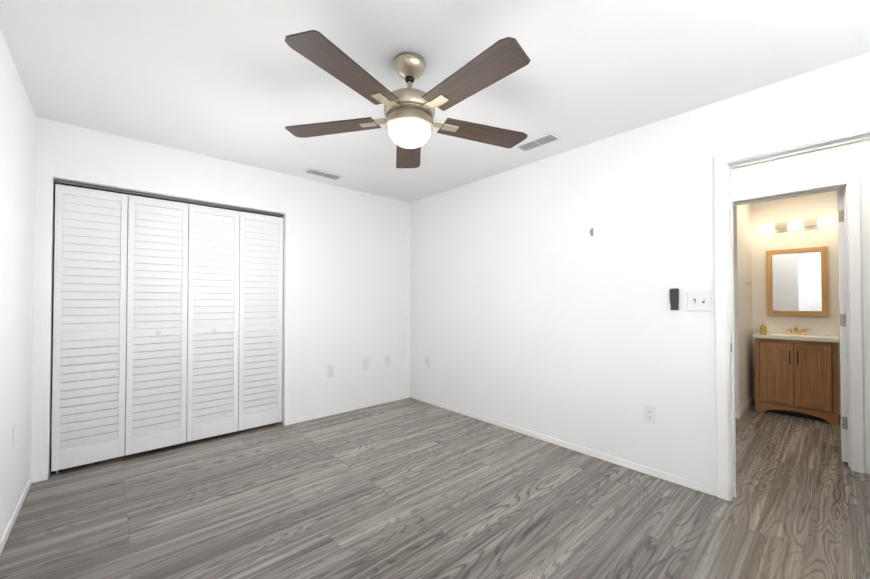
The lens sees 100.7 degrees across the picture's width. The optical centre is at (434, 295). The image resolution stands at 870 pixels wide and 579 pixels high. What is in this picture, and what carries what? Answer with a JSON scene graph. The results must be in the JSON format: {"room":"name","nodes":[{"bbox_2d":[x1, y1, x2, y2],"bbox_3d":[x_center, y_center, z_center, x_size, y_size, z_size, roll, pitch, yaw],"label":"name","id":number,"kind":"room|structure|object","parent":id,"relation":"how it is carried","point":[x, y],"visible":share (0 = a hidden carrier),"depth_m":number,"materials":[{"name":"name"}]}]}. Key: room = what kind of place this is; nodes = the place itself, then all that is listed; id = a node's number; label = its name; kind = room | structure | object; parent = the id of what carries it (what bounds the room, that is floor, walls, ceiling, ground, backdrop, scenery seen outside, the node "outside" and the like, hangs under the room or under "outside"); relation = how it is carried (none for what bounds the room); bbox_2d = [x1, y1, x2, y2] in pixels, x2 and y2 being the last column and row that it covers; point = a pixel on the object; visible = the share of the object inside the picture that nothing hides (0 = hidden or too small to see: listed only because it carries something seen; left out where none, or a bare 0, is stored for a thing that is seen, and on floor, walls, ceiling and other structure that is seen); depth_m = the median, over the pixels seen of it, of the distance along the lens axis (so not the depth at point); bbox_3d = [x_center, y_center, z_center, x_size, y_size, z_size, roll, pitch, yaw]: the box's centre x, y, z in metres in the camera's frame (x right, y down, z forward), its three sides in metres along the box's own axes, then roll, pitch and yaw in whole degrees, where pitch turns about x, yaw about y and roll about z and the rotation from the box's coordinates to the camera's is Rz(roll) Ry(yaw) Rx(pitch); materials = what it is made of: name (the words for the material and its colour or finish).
{"room":"empty bedroom","nodes":[
{"label":"empty bedroom","id":0,"kind":"room"},
{"bbox_2d":[0,29,35,540],"bbox_3d":[-1.217,-0.004,0.690,0.120,2.440,6.200,1,-1,-42],"label":"wall","id":1,"kind":"structure","parent":0,"point":[17,154],"depth_m":1.95,"materials":[{"name":"paint"}]},
{"bbox_2d":[13,423,17,449],"bbox_3d":[-2.291,0.769,1.972,0.010,0.126,0.076,1,-1,-42],"label":"electrical outlet","id":2,"kind":"object","parent":1,"relation":"attached to","point":[15,431],"visible":1,"depth_m":1.96,"materials":[{"name":"plastic"}]},
{"bbox_2d":[0,474,38,554],"bbox_3d":[-1.253,1.195,0.826,0.030,0.048,4.217,1,-1,-42],"label":"baseboard","id":3,"kind":"structure","parent":1,"relation":"attached to","point":[35,478],"depth_m":2.01,"materials":[{"name":"white wood"}]},
{"bbox_2d":[30,117,53,478],"bbox_3d":[-2.684,0.022,2.472,0.080,2.440,0.120,1,-1,-42],"label":"wall","id":4,"kind":"structure","parent":0,"point":[42,326],"depth_m":2.43,"materials":[{"name":"paint"}]},
{"bbox_2d":[50,183,275,448],"bbox_3d":[-2.475,0.038,3.574,1.865,2.440,0.080,1,-1,-42],"label":"door frame","id":5,"kind":"structure","parent":0,"point":[127,266],"depth_m":3.23,"materials":[{"name":"paint"}]},
{"bbox_2d":[52,121,409,424],"bbox_3d":[-1.459,0.038,3.573,3.215,2.440,0.120,1,-1,-42],"label":"wall","id":6,"kind":"structure","parent":0,"point":[346,281],"depth_m":3.71,"materials":[{"name":"paint"}]},
{"bbox_2d":[49,179,283,476],"bbox_3d":[-2.063,0.223,3.009,1.561,2.051,0.063,1,-1,-42],"label":"doors","id":7,"kind":"structure","parent":6,"relation":"in","point":[212,364],"depth_m":2.89,"materials":[{"name":"white wood"}]},
{"bbox_2d":[327,365,333,377],"bbox_3d":[-1.097,0.801,3.800,0.076,0.126,0.010,1,-1,-42],"label":"electrical outlet","id":8,"kind":"object","parent":6,"relation":"attached to","point":[330,371],"visible":1,"depth_m":3.79,"materials":[{"name":"white plastic"}]},
{"bbox_2d":[285,394,409,425],"bbox_3d":[-0.887,1.240,3.984,1.503,0.048,0.007,1,-1,-42],"label":"baseboard","id":9,"kind":"structure","parent":6,"relation":"attached to","point":[292,421],"depth_m":3.89,"materials":[{"name":"white wood"}]},
{"bbox_2d":[363,359,368,369],"bbox_3d":[-0.785,0.780,4.082,0.076,0.126,0.008,1,-1,-42],"label":"electrical outlet","id":10,"kind":"object","parent":6,"relation":"attached to","point":[365,364],"visible":1,"depth_m":4.08,"materials":[{"name":"white plastic"}]},
{"bbox_2d":[385,356,389,366],"bbox_3d":[-0.561,0.783,4.283,0.076,0.126,0.008,1,-1,-42],"label":"electrical outlet","id":11,"kind":"object","parent":6,"relation":"attached to","point":[387,361],"visible":1,"depth_m":4.28,"materials":[{"name":"white plastic"}]},
{"bbox_2d":[0,398,869,578],"bbox_3d":[1.098,1.276,2.752,6.345,0.060,6.200,1,-1,-42],"label":"floor","id":12,"kind":"structure","parent":0,"point":[408,488],"depth_m":2.08,"materials":[{"name":"laminate"}]},
{"bbox_2d":[753,325,838,424],"bbox_3d":[3.864,0.802,3.866,0.500,0.919,0.634,1,-1,-42],"label":"bathroom vanity","id":13,"kind":"object","parent":12,"relation":"on","point":[796,375],"visible":0.96,"depth_m":3.72,"materials":[{"name":"brown wood"}]},
{"bbox_2d":[760,321,766,334],"bbox_3d":[3.618,0.354,3.974,0.059,0.150,0.058,1,-1,-42],"label":"soap bottle","id":14,"kind":"object","parent":13,"relation":"on","point":[763,329],"visible":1,"depth_m":3.96,"materials":[{"name":"yellow plastic"}]},
{"bbox_2d":[782,325,810,334],"bbox_3d":[3.958,0.374,3.957,0.140,0.108,0.233,1,-1,-42],"label":"faucet","id":15,"kind":"object","parent":13,"relation":"on","point":[802,332],"visible":1,"depth_m":3.96,"materials":[{"name":"gold metal"}]},
{"bbox_2d":[0,0,869,201],"bbox_3d":[1.098,-1.234,2.788,6.345,0.080,6.200,1,-1,-42],"label":"ceiling","id":16,"kind":"structure","parent":0,"point":[240,81],"depth_m":1.90,"materials":[{"name":"paint"}]},
{"bbox_2d":[302,168,343,180],"bbox_3d":[-1.084,-1.178,3.514,0.360,0.008,0.160,1,-1,-42],"label":"ceiling vent","id":17,"kind":"object","parent":16,"relation":"in","point":[323,174],"visible":0.96,"depth_m":3.50,"materials":[{"name":"white metal"}]},
{"bbox_2d":[285,30,529,167],"bbox_3d":[-0.106,-0.988,1.827,1.351,0.436,1.304,1,-1,-42],"label":"ceiling fan","id":18,"kind":"object","parent":16,"relation":"hanging from","point":[409,113],"visible":1,"depth_m":1.74,"materials":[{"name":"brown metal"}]},
{"bbox_2d":[513,132,562,152],"bbox_3d":[0.797,-1.188,2.812,0.160,0.008,0.340,1,-1,-42],"label":"ceiling vent","id":19,"kind":"object","parent":16,"relation":"in","point":[540,141],"visible":1,"depth_m":2.80,"materials":[{"name":"white metal"}]},
{"bbox_2d":[410,52,869,495],"bbox_3d":[1.058,0.031,3.088,0.120,2.440,3.967,1,-1,-42],"label":"wall","id":20,"kind":"structure","parent":0,"point":[536,306],"depth_m":2.76,"materials":[{"name":"paint"}]},
{"bbox_2d":[425,356,429,366],"bbox_3d":[-0.091,0.777,4.258,0.010,0.126,0.076,1,-1,-42],"label":"electrical outlet","id":21,"kind":"object","parent":20,"relation":"attached to","point":[427,361],"visible":1,"depth_m":4.25,"materials":[{"name":"white plastic"}]},
{"bbox_2d":[410,394,712,494],"bbox_3d":[0.702,1.231,3.369,0.009,0.048,3.046,1,-1,-42],"label":"baseboard","id":22,"kind":"structure","parent":20,"relation":"attached to","point":[605,457],"depth_m":2.83,"materials":[{"name":"white wood"}]},
{"bbox_2d":[644,404,655,424],"bbox_3d":[1.489,0.822,2.500,0.010,0.126,0.076,1,-1,-42],"label":"electrical outlet","id":23,"kind":"object","parent":20,"relation":"attached to","point":[649,413],"visible":1,"depth_m":2.50,"materials":[{"name":"white plastic"}]},
{"bbox_2d":[669,288,678,309],"bbox_3d":[1.586,0.025,2.390,0.026,0.143,0.054,1,-1,-42],"label":"remote","id":24,"kind":"object","parent":20,"relation":"attached to","point":[674,297],"visible":1,"depth_m":2.38,"materials":[{"name":"grey plastic"}]},
{"bbox_2d":[687,291,711,310],"bbox_3d":[1.678,0.035,2.295,0.017,0.126,0.130,1,-1,-42],"label":"switch plate","id":25,"kind":"object","parent":20,"relation":"attached to","point":[699,300],"visible":1,"depth_m":2.29,"materials":[{"name":"white plastic"}]},
{"bbox_2d":[714,119,869,500],"bbox_3d":[2.094,0.182,1.922,0.138,2.104,0.939,1,-1,-42],"label":"door frame","id":26,"kind":"structure","parent":20,"relation":"attached to","point":[838,136],"depth_m":2.19,"materials":[{"name":"white wood"}]},
{"bbox_2d":[733,204,752,411],"bbox_3d":[2.873,0.054,4.748,1.060,2.440,1.870,1,-1,-42],"label":"wall","id":27,"kind":"structure","parent":0,"point":[743,323],"depth_m":3.90,"materials":[{"name":"paint"}]},
{"bbox_2d":[735,411,741,418],"bbox_3d":[2.553,1.233,4.290,0.009,0.070,1.657,1,-1,-42],"label":"baseboard","id":28,"kind":"structure","parent":27,"relation":"attached to","point":[738,415],"depth_m":3.69,"materials":[{"name":"white wood"}]},
{"bbox_2d":[741,396,753,415],"bbox_3d":[3.464,1.229,4.002,0.914,0.070,0.009,1,-1,-42],"label":"baseboard","id":29,"kind":"structure","parent":27,"relation":"attached to","point":[751,401],"depth_m":3.98,"materials":[{"name":"white wood"}]},
{"bbox_2d":[751,189,843,414],"bbox_3d":[4.600,0.037,3.530,0.120,2.440,2.250,1,-1,-42],"label":"wall","id":30,"kind":"structure","parent":0,"point":[814,206],"depth_m":4.07,"materials":[{"name":"paint"}]},
{"bbox_2d":[766,246,828,315],"bbox_3d":[4.044,-0.151,4.041,0.022,0.750,0.490,1,-1,-42],"label":"framed mirror","id":31,"kind":"object","parent":30,"relation":"attached to","point":[797,282],"visible":1,"depth_m":4.03,"materials":[{"name":"brown wood"}]},
{"bbox_2d":[760,216,834,232],"bbox_3d":[4.008,-0.781,4.011,0.128,0.110,0.580,1,-1,-42],"label":"sconce","id":32,"kind":"object","parent":30,"relation":"attached to","point":[808,224],"visible":1,"depth_m":3.98,"materials":[{"name":"white glass"}]},
{"bbox_2d":[732,140,869,473],"bbox_3d":[3.228,0.021,2.378,0.120,2.440,2.370,1,-1,-42],"label":"wall","id":33,"kind":"structure","parent":0,"point":[834,162],"depth_m":2.60,"materials":[{"name":"paint"}]},
{"bbox_2d":[733,174,864,473],"bbox_3d":[2.722,0.197,2.929,0.138,2.104,0.958,1,-1,-42],"label":"door frame","id":34,"kind":"structure","parent":33,"relation":"attached to","point":[849,185],"depth_m":2.56,"materials":[{"name":"white wood"}]},
{"bbox_2d":[837,190,847,461],"bbox_3d":[3.317,0.225,2.932,0.772,2.023,0.043,1,-1,-42],"label":"bathroom door","id":35,"kind":"structure","parent":33,"relation":"in","point":[842,325],"depth_m":2.69,"materials":[{"name":"white wood"}]}
]}

